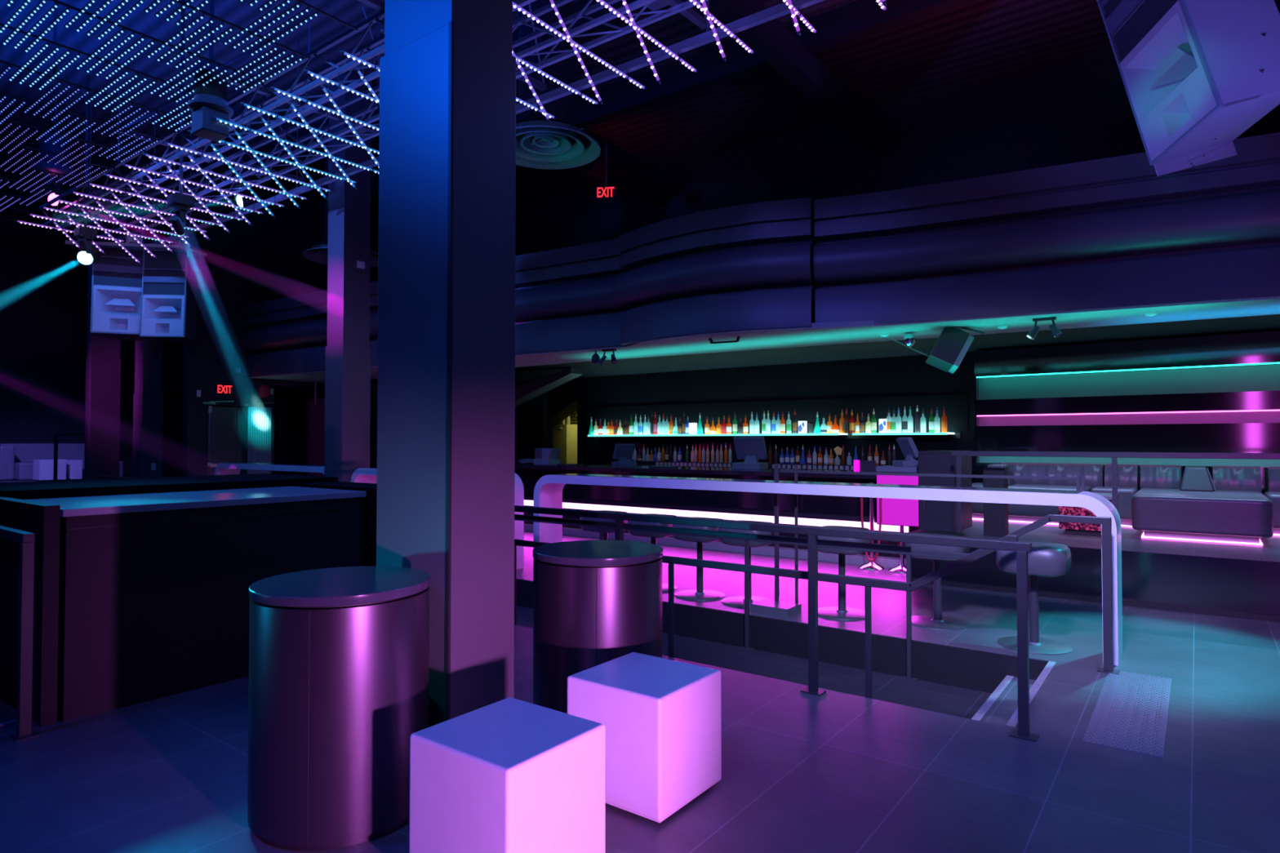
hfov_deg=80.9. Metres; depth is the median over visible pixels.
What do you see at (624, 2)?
tube
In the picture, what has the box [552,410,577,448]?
wall
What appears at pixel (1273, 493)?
banquette
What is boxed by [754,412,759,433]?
bottle
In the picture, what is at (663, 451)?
bottle
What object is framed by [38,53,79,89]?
led strip
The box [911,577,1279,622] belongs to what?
baseboard
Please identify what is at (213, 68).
led strip
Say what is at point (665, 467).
drip tray
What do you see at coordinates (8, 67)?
led strip
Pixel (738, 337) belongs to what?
bracket
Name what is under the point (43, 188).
led strip
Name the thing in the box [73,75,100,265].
lamp
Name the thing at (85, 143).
led strip
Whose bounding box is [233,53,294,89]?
led strip
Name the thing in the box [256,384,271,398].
bell
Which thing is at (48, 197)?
lamp
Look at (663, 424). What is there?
bottle
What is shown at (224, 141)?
tube
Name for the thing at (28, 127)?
led strip
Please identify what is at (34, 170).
led strip
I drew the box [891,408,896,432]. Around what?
bottle
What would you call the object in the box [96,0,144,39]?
led strip
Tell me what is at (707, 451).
bottle
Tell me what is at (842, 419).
bottle
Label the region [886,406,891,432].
bottle
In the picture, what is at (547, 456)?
machine
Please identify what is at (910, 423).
bottle
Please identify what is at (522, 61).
tube
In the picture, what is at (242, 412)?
door
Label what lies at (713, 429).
bottle
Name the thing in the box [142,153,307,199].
tube
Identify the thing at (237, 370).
plate
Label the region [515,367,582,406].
trim
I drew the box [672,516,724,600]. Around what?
bar stool
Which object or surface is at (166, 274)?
grille
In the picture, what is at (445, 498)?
column
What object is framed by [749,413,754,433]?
bottle
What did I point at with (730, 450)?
bottle
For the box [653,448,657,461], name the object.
bottle
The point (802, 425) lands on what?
box
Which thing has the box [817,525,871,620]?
bar stool
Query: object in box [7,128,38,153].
led strip
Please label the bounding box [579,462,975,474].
countertop
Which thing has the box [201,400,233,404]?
door closer
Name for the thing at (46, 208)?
tube
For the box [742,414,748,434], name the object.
bottle
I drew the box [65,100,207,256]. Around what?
frame
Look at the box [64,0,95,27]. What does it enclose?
led strip
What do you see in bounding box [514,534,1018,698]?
handrail
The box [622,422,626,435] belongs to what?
bottle
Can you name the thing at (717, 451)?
bottle
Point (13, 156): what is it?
led strip
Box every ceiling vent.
[302,117,378,266]
[515,0,600,169]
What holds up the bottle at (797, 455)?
on the shelf at (638, 463)
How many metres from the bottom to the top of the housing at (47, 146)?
1.250 m
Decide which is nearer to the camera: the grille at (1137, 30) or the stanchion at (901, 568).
the grille at (1137, 30)
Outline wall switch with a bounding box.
[196,390,200,396]
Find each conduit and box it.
[205,405,212,466]
[243,373,315,404]
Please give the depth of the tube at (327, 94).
6.63 m
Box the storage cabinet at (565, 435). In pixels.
[554,424,577,463]
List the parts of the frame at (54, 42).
rod, rod, rod, rod, rod, rod, rod, rod, rod, rod, rod, rod, rod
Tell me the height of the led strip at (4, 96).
0.025 m
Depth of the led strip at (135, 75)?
7.15 m
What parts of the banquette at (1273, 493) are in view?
seat, backrest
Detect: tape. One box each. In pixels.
[0,720,16,726]
[971,675,1013,720]
[1005,661,1056,727]
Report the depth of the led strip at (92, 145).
8.80 m
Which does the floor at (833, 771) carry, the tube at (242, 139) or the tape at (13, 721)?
the tape at (13, 721)
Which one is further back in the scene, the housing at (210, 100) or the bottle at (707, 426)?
the bottle at (707, 426)
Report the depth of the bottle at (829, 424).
11.59 m
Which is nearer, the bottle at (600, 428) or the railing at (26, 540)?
the railing at (26, 540)
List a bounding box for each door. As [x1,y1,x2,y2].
[207,406,236,475]
[236,407,248,474]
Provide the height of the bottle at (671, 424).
0.370 m
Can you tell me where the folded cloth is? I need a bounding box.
[517,458,534,464]
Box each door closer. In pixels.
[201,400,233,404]
[244,402,273,405]
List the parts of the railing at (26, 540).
rail, plate, post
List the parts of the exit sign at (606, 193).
hanging rod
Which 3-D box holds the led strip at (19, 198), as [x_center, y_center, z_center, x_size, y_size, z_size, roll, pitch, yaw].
[-8.976,-3.141,10.664,1.070,0.024,0.016,-1,-1,37]
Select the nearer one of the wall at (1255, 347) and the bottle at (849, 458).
the wall at (1255, 347)
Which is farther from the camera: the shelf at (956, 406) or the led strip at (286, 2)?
the shelf at (956, 406)
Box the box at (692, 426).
[688,422,697,434]
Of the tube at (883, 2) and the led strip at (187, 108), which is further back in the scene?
the led strip at (187, 108)
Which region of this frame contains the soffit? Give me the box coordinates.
[248,296,1279,386]
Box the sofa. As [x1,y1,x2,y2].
[0,443,123,479]
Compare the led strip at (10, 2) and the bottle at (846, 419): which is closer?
the led strip at (10, 2)
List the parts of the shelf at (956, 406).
rail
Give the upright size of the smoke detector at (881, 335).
0.030 m
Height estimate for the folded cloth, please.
0.099 m
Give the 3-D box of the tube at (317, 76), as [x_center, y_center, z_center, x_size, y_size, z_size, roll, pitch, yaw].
[-2.201,-2.950,6.916,0.034,0.124,1.875,-1,-1,37]
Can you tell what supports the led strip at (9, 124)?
attached to the frame at (54, 42)
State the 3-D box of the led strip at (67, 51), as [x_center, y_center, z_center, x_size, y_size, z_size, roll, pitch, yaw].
[-5.341,-3.218,6.770,1.070,0.026,0.020,-1,-1,37]
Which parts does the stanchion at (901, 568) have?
post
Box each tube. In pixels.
[14,220,125,241]
[27,213,174,243]
[40,206,190,237]
[52,217,79,248]
[55,199,207,232]
[65,209,105,253]
[70,191,225,226]
[79,203,141,264]
[86,182,244,220]
[94,195,156,258]
[103,173,264,213]
[110,186,173,253]
[122,164,284,206]
[127,178,191,246]
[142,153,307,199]
[145,168,209,239]
[164,142,332,191]
[164,160,230,233]
[186,148,252,226]
[187,129,357,183]
[208,142,275,217]
[213,116,378,173]
[233,124,300,208]
[240,102,378,154]
[259,110,327,199]
[270,86,379,130]
[288,95,356,189]
[303,69,377,102]
[320,82,378,166]
[340,50,379,71]
[355,64,379,103]
[380,29,555,118]
[511,48,551,122]
[511,54,599,104]
[512,1,645,88]
[549,0,602,104]
[596,0,697,72]
[622,0,660,84]
[689,0,754,53]
[700,0,726,62]
[782,0,817,33]
[786,0,800,35]
[875,0,886,10]
[881,0,886,6]
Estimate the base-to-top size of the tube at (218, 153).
0.712 m
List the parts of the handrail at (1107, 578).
post, rail, plate, post, post, plate, sloping rail, rail, post, plate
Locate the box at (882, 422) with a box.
[879,418,886,432]
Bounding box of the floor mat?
[1082,671,1171,758]
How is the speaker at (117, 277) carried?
hanging from the frame at (131, 243)
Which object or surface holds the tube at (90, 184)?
attached to the truss at (367, 23)
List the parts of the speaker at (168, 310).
horn plate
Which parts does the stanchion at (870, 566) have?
post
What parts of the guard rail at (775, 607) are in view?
post, post, post, rail, post, post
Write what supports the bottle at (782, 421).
on the shelf at (956, 406)
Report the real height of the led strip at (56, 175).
0.024 m
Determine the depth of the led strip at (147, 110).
7.89 m
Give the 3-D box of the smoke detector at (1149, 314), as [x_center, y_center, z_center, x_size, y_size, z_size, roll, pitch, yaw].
[4.805,-1.053,7.056,0.100,0.030,0.100,-1,-1,37]
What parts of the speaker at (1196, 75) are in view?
horn plate, rigging plate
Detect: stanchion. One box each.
[857,481,886,570]
[887,525,906,573]
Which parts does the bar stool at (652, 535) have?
seat, post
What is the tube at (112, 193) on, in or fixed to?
attached to the truss at (367, 23)
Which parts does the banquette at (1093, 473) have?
seat, backrest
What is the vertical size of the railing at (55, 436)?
1.139 m
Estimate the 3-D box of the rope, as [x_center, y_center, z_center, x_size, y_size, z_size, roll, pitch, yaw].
[2.642,1.093,8.540,0.270,0.886,0.085,-1,-1,37]
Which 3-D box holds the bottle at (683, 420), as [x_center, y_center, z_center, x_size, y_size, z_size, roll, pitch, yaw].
[0.776,-0.063,13.233,0.066,0.405,0.065,-1,-1,37]
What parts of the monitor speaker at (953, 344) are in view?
arm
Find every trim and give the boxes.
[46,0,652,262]
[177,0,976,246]
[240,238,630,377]
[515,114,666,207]
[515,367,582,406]
[516,578,1048,693]
[701,0,889,157]
[911,546,1279,615]
[978,364,1279,466]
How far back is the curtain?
14.40 m
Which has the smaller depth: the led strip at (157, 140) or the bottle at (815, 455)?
the led strip at (157, 140)
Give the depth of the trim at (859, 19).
9.58 m
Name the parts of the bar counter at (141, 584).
panel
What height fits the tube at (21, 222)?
0.124 m
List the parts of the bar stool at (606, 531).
post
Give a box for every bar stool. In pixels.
[580,510,627,540]
[627,513,677,592]
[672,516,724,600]
[719,520,774,608]
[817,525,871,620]
[904,529,969,630]
[995,541,1072,655]
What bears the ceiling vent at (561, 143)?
in the ceiling at (978, 42)
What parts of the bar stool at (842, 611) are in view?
post, seat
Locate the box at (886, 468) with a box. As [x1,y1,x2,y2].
[875,465,918,472]
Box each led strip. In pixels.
[0,0,30,33]
[0,65,11,78]
[0,94,6,102]
[0,97,16,114]
[0,100,26,124]
[0,121,12,133]
[0,124,21,142]
[0,126,30,151]
[0,147,25,167]
[0,180,9,187]
[0,195,13,205]
[0,197,21,211]
[2,0,46,44]
[4,149,33,170]
[5,0,13,6]
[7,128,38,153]
[8,42,48,80]
[8,168,35,187]
[11,151,40,172]
[13,2,57,48]
[15,170,43,189]
[18,46,59,84]
[18,153,48,174]
[18,187,45,204]
[22,172,50,191]
[23,80,61,112]
[24,7,70,52]
[25,189,52,205]
[28,49,70,87]
[29,173,57,192]
[32,84,71,115]
[35,113,71,140]
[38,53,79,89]
[41,87,79,117]
[43,115,79,142]
[45,140,79,162]
[49,89,89,119]
[51,118,88,144]
[53,142,87,164]
[54,163,86,182]
[59,120,96,146]
[61,144,95,166]
[62,164,93,183]
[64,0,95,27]
[68,146,102,168]
[68,166,100,185]
[75,0,112,31]
[75,28,124,69]
[75,168,107,186]
[84,70,128,103]
[85,0,128,35]
[85,32,134,72]
[92,103,133,132]
[93,73,137,106]
[94,36,144,75]
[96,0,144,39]
[97,132,136,156]
[100,106,142,133]
[102,76,146,109]
[104,40,155,79]
[105,134,143,158]
[107,109,150,136]
[110,80,155,111]
[112,137,151,159]
[115,111,158,138]
[120,138,159,161]
[143,0,160,12]
[146,13,204,57]
[149,57,201,93]
[151,96,194,124]
[154,0,177,17]
[155,18,213,61]
[157,61,210,96]
[158,107,189,126]
[164,0,193,21]
[164,22,223,64]
[166,65,218,99]
[166,112,191,128]
[173,26,233,67]
[173,119,191,130]
[174,0,209,25]
[174,68,227,102]
[217,45,277,84]
[222,0,291,44]
[225,49,286,86]
[231,2,300,48]
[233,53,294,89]
[240,7,309,52]
[241,57,302,92]
[248,0,258,6]
[248,11,318,55]
[257,0,275,10]
[976,362,1279,377]
[977,409,1279,416]
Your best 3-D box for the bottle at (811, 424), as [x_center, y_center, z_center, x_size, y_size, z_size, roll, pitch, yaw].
[2.698,-0.040,11.806,0.086,0.303,0.084,-1,-1,37]
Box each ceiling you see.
[0,0,1279,257]
[132,314,1279,398]
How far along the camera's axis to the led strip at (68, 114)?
7.99 m
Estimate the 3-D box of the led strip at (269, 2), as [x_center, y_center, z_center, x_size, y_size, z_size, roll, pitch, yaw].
[-2.536,-3.243,5.516,1.070,0.026,0.020,-1,-1,37]
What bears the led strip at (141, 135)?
attached to the frame at (54, 42)
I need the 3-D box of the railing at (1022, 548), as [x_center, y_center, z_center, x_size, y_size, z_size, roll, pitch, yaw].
[-3.026,1.121,7.344,12.360,0.952,0.090,-1,-1,37]
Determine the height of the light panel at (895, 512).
0.600 m
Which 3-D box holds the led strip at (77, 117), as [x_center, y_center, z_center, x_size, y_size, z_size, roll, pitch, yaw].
[-6.238,-3.192,8.079,1.070,0.025,0.018,-1,-1,37]
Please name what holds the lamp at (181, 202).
hanging from the ceiling at (978, 42)
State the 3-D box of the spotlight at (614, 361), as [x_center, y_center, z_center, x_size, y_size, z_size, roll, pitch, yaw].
[-0.418,-0.910,9.834,0.308,0.206,0.098,-1,-1,37]
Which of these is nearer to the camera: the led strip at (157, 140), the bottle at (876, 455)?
the led strip at (157, 140)
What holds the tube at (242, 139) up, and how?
attached to the truss at (367, 23)
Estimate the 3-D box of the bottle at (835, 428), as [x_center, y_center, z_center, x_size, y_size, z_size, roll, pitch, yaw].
[3.010,-0.036,11.551,0.114,0.285,0.112,-1,-1,37]
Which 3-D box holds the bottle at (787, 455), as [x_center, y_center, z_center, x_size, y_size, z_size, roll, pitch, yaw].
[2.317,0.453,11.798,0.071,0.266,0.069,-1,-1,37]
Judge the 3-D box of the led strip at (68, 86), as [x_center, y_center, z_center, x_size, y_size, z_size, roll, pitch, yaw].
[-5.804,-3.206,7.389,1.070,0.025,0.018,-1,-1,37]
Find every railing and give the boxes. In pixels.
[0,525,39,742]
[53,433,169,480]
[95,475,1039,742]
[951,450,1279,532]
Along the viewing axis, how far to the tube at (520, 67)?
5.57 m
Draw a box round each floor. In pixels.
[0,475,132,482]
[0,531,1279,852]
[962,519,1279,561]
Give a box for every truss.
[39,0,536,231]
[97,0,708,242]
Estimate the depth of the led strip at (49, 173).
9.68 m
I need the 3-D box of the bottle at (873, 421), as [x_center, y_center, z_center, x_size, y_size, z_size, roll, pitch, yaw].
[3.492,-0.084,11.202,0.078,0.367,0.076,-1,-1,37]
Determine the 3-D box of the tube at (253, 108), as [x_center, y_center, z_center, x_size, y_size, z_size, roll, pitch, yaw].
[-3.043,-2.938,7.511,0.034,0.124,1.863,-1,-1,37]
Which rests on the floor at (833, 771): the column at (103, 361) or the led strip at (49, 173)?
the column at (103, 361)
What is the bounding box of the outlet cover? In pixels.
[151,462,155,470]
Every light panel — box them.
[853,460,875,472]
[876,471,918,527]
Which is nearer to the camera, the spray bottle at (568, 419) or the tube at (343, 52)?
the tube at (343, 52)
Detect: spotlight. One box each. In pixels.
[591,351,599,364]
[598,348,617,365]
[1026,316,1062,339]
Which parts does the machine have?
panel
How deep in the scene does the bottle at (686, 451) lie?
12.90 m
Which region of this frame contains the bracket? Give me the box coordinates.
[708,336,740,343]
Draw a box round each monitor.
[612,444,635,459]
[733,435,767,459]
[896,436,918,457]
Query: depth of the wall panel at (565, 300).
10.34 m
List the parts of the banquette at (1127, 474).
seat, backrest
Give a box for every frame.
[0,0,358,230]
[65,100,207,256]
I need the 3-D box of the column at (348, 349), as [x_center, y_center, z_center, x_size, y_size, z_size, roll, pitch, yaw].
[-4.013,-1.593,10.323,0.430,6.500,0.420,-1,-1,37]
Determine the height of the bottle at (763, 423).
0.377 m
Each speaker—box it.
[90,246,148,341]
[139,248,198,343]
[925,326,984,373]
[1096,0,1279,176]
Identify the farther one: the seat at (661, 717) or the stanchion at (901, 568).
the stanchion at (901, 568)
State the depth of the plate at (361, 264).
10.24 m
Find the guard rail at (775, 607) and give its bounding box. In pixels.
[751,463,1085,617]
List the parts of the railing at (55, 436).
post, rail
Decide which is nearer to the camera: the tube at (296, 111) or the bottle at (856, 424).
the tube at (296, 111)
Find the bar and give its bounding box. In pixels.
[579,462,975,483]
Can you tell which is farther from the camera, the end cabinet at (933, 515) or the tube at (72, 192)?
the tube at (72, 192)
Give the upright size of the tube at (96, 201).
0.712 m
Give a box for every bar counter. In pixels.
[0,473,377,726]
[369,459,918,568]
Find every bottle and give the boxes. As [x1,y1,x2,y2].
[565,415,570,424]
[588,417,593,435]
[593,421,598,435]
[598,418,602,435]
[602,422,606,435]
[606,419,609,435]
[609,419,613,435]
[614,418,618,435]
[617,419,622,435]
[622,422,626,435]
[625,421,629,435]
[629,413,633,434]
[633,416,637,434]
[633,447,636,461]
[636,448,642,461]
[638,415,642,434]
[642,443,644,461]
[643,414,646,434]
[644,447,649,461]
[646,414,650,434]
[648,449,653,461]
[650,413,653,434]
[653,412,657,434]
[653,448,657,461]
[657,417,661,434]
[657,445,661,461]
[661,413,665,434]
[661,444,664,461]
[664,416,669,434]
[665,447,668,461]
[669,414,673,434]
[669,444,671,461]
[672,420,677,434]
[673,447,676,462]
[677,419,682,434]
[677,445,681,462]
[682,413,685,434]
[685,416,688,434]
[685,444,688,462]
[690,444,694,462]
[694,443,697,462]
[696,413,703,434]
[698,443,701,462]
[702,444,705,462]
[704,416,709,434]
[706,444,709,462]
[709,417,716,434]
[711,445,714,462]
[715,417,721,434]
[715,444,719,462]
[720,444,722,462]
[721,417,726,434]
[724,444,727,462]
[726,417,731,434]
[728,443,731,462]
[733,411,737,434]
[737,417,742,434]
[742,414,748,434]
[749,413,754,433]
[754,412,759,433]
[761,412,766,433]
[765,413,770,433]
[768,443,772,463]
[771,411,776,433]
[774,444,777,463]
[775,412,780,433]
[779,449,784,463]
[780,411,785,433]
[785,446,789,463]
[786,411,791,433]
[790,448,795,463]
[792,408,796,433]
[795,446,799,463]
[800,444,805,464]
[806,448,811,464]
[808,416,813,433]
[812,448,817,464]
[813,412,820,433]
[817,446,822,464]
[820,417,826,433]
[823,448,828,464]
[826,413,832,433]
[828,450,833,464]
[831,414,839,433]
[834,454,840,464]
[839,409,844,433]
[841,444,844,465]
[844,410,848,433]
[846,449,851,465]
[848,409,854,433]
[852,445,857,465]
[854,413,859,433]
[859,413,865,433]
[861,445,864,460]
[865,414,871,432]
[867,444,872,460]
[871,408,876,432]
[874,444,879,465]
[880,452,885,466]
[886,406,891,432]
[887,444,891,465]
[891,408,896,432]
[892,444,896,460]
[895,407,901,432]
[902,406,907,432]
[907,408,913,432]
[915,404,919,432]
[920,408,925,432]
[928,408,934,432]
[933,408,940,432]
[941,406,946,432]
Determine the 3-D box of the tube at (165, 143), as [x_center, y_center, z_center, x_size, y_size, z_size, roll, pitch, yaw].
[-4.306,-2.920,8.403,0.034,0.124,1.846,-1,-1,37]
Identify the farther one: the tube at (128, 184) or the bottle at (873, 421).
the bottle at (873, 421)
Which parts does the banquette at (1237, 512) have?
backrest, seat, backrest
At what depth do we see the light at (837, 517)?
10.13 m
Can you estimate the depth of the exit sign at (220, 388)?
13.89 m
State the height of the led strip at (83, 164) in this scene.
0.024 m
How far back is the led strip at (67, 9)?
6.09 m
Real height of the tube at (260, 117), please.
0.712 m
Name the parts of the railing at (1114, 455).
post, post, rail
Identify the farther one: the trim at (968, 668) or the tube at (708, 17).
the trim at (968, 668)
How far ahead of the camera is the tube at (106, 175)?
9.13 m
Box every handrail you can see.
[514,514,1119,682]
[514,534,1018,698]
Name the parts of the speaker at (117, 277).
horn plate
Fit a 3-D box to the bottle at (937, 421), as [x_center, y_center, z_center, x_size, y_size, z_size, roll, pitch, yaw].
[4.217,-0.092,10.644,0.078,0.361,0.076,-1,-1,37]
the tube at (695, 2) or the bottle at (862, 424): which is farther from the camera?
the bottle at (862, 424)
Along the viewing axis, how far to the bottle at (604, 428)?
14.25 m
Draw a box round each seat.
[32,459,66,480]
[66,459,82,479]
[408,697,605,852]
[567,652,721,822]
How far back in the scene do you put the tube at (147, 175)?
8.71 m
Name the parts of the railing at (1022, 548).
rail, post, rail, post, plate, post, plate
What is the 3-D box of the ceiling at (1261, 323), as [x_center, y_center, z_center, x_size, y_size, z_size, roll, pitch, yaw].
[-2.319,-1.080,14.013,27.600,0.178,2.900,-1,-1,37]
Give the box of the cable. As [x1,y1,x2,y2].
[880,336,928,355]
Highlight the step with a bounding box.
[980,676,1035,728]
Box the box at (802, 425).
[798,421,807,433]
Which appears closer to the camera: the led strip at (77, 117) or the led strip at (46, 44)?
the led strip at (46, 44)
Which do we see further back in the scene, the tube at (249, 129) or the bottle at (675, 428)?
the bottle at (675, 428)
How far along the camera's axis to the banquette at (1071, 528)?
7.75 m
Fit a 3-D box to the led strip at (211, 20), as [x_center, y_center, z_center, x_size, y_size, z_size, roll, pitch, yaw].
[-3.829,-3.228,6.291,1.070,0.026,0.020,-1,-1,37]
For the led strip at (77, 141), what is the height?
0.024 m
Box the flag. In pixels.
[834,446,842,470]
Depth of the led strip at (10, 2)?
5.74 m
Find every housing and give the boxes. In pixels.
[31,84,77,177]
[187,0,233,142]
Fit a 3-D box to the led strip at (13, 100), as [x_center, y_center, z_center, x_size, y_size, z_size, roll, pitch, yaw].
[-6.546,-3.200,7.664,1.070,0.025,0.018,-1,-1,37]
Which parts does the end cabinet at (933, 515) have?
handle, door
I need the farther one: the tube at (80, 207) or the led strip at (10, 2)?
the tube at (80, 207)
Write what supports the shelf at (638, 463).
on the bar
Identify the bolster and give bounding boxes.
[982,463,1015,485]
[1179,466,1216,491]
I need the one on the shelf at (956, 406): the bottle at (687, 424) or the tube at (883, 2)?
the bottle at (687, 424)
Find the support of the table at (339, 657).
on the floor at (833, 771)
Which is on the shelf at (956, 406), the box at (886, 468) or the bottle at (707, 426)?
the bottle at (707, 426)
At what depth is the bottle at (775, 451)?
11.89 m
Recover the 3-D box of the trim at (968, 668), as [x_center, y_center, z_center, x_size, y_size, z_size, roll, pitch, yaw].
[-6.599,1.830,11.855,23.230,0.275,0.011,-1,-1,37]
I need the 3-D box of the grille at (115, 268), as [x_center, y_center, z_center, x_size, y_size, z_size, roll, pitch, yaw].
[-7.756,-2.346,11.209,0.658,0.614,0.039,0,-1,-21]
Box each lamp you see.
[34,99,65,206]
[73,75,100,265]
[166,0,195,235]
[231,97,262,207]
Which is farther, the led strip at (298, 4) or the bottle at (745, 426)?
the bottle at (745, 426)
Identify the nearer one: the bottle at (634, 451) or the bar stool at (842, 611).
the bar stool at (842, 611)
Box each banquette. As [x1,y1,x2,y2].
[972,462,1103,524]
[1058,492,1119,536]
[1090,464,1137,527]
[1131,464,1273,545]
[1264,466,1279,536]
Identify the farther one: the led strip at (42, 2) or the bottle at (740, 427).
the bottle at (740, 427)
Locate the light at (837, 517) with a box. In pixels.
[524,495,876,523]
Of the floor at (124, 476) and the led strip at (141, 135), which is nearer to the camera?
the led strip at (141, 135)
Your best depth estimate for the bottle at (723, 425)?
12.70 m
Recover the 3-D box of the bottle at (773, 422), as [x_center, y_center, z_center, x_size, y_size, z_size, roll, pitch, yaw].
[2.173,-0.065,12.185,0.078,0.367,0.076,-1,-1,37]
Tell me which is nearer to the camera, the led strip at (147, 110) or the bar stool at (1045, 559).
the bar stool at (1045, 559)
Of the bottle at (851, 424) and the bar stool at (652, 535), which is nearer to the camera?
the bar stool at (652, 535)
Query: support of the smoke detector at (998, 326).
attached to the soffit
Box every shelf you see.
[587,394,968,439]
[613,460,883,470]
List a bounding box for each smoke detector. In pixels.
[880,333,888,337]
[997,325,1007,328]
[1144,311,1156,316]
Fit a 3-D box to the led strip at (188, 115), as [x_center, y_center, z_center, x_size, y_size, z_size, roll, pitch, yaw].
[-4.637,-3.199,7.719,1.070,0.026,0.020,-1,-1,37]
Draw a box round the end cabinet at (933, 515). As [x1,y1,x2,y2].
[918,450,972,532]
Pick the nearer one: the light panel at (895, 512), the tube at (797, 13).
the tube at (797, 13)
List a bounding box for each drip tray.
[556,463,583,466]
[648,466,678,468]
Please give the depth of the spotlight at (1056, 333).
7.33 m
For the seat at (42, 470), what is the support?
on the floor at (124, 476)
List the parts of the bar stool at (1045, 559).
seat, post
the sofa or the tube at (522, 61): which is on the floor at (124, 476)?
the sofa
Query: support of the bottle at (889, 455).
on the shelf at (638, 463)
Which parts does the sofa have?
backrest, seat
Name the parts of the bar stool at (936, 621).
seat, post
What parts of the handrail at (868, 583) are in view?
post, post, rail, post, sloping rail, rail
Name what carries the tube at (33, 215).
attached to the truss at (367, 23)
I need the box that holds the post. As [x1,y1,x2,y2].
[982,466,1008,537]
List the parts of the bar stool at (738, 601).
seat, post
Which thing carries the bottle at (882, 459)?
on the shelf at (638, 463)
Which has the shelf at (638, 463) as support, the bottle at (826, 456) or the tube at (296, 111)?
the bottle at (826, 456)
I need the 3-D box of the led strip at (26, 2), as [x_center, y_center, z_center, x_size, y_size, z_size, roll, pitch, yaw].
[-4.996,-3.234,5.961,1.070,0.026,0.020,-1,-1,37]
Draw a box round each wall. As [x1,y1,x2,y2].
[0,245,227,476]
[182,163,378,476]
[228,4,1279,476]
[549,377,577,429]
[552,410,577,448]
[611,197,813,345]
[813,132,1279,324]
[974,330,1279,494]
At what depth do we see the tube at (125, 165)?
8.90 m
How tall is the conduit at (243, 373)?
0.598 m
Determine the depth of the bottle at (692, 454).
12.82 m
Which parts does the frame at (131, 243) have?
chain, motor, plate, chain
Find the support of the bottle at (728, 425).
on the shelf at (956, 406)
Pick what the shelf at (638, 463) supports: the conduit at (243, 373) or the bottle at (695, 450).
the bottle at (695, 450)
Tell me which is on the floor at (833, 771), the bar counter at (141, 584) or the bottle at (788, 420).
the bar counter at (141, 584)
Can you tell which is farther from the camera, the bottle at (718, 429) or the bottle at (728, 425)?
the bottle at (718, 429)
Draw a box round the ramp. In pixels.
[515,605,991,719]
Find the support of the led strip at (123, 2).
attached to the frame at (54, 42)
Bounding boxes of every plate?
[235,368,240,373]
[356,260,364,269]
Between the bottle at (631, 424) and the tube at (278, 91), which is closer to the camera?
the tube at (278, 91)
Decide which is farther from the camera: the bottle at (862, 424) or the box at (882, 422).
the bottle at (862, 424)
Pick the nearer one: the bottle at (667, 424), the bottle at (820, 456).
the bottle at (820, 456)
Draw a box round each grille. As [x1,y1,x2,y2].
[93,247,143,288]
[143,251,186,295]
[948,335,973,373]
[1101,0,1177,61]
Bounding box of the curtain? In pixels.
[247,406,271,474]
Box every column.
[84,200,122,479]
[132,173,164,478]
[324,70,371,482]
[376,0,515,727]
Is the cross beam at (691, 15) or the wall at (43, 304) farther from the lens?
the wall at (43, 304)
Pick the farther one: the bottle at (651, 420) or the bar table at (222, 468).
the bottle at (651, 420)
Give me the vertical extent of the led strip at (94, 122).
0.025 m
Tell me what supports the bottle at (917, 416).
on the shelf at (956, 406)
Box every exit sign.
[214,383,233,395]
[594,133,616,200]
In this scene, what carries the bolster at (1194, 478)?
on the banquette at (1237, 512)
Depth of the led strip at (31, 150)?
8.94 m
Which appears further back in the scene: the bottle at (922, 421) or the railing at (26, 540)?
the bottle at (922, 421)
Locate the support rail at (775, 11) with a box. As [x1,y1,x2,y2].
[149,0,824,244]
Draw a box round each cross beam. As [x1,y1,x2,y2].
[118,69,305,182]
[208,6,380,135]
[357,0,546,91]
[647,0,706,30]
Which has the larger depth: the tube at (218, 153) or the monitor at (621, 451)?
the monitor at (621, 451)
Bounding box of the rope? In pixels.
[860,483,881,561]
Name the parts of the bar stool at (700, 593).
seat, post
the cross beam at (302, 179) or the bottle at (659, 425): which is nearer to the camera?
the cross beam at (302, 179)
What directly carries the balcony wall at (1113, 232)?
on the soffit
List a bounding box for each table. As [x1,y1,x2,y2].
[214,462,324,475]
[247,566,430,850]
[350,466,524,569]
[532,540,662,713]
[533,473,1122,666]
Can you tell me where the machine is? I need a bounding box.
[533,448,561,465]
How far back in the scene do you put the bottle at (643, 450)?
13.44 m
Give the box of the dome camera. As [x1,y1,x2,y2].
[902,332,915,346]
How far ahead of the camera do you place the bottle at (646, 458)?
13.38 m
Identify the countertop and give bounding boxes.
[25,486,366,516]
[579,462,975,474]
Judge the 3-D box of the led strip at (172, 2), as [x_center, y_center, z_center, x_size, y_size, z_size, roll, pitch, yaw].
[-3.395,-3.241,5.601,1.070,0.026,0.020,-1,-1,37]
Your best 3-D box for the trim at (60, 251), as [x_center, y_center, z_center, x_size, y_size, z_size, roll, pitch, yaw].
[-4.322,-4.648,11.386,27.600,0.350,0.180,-1,-1,37]
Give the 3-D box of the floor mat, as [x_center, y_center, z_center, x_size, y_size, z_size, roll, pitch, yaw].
[2.690,1.528,4.101,0.320,0.009,1.420,-1,-1,37]

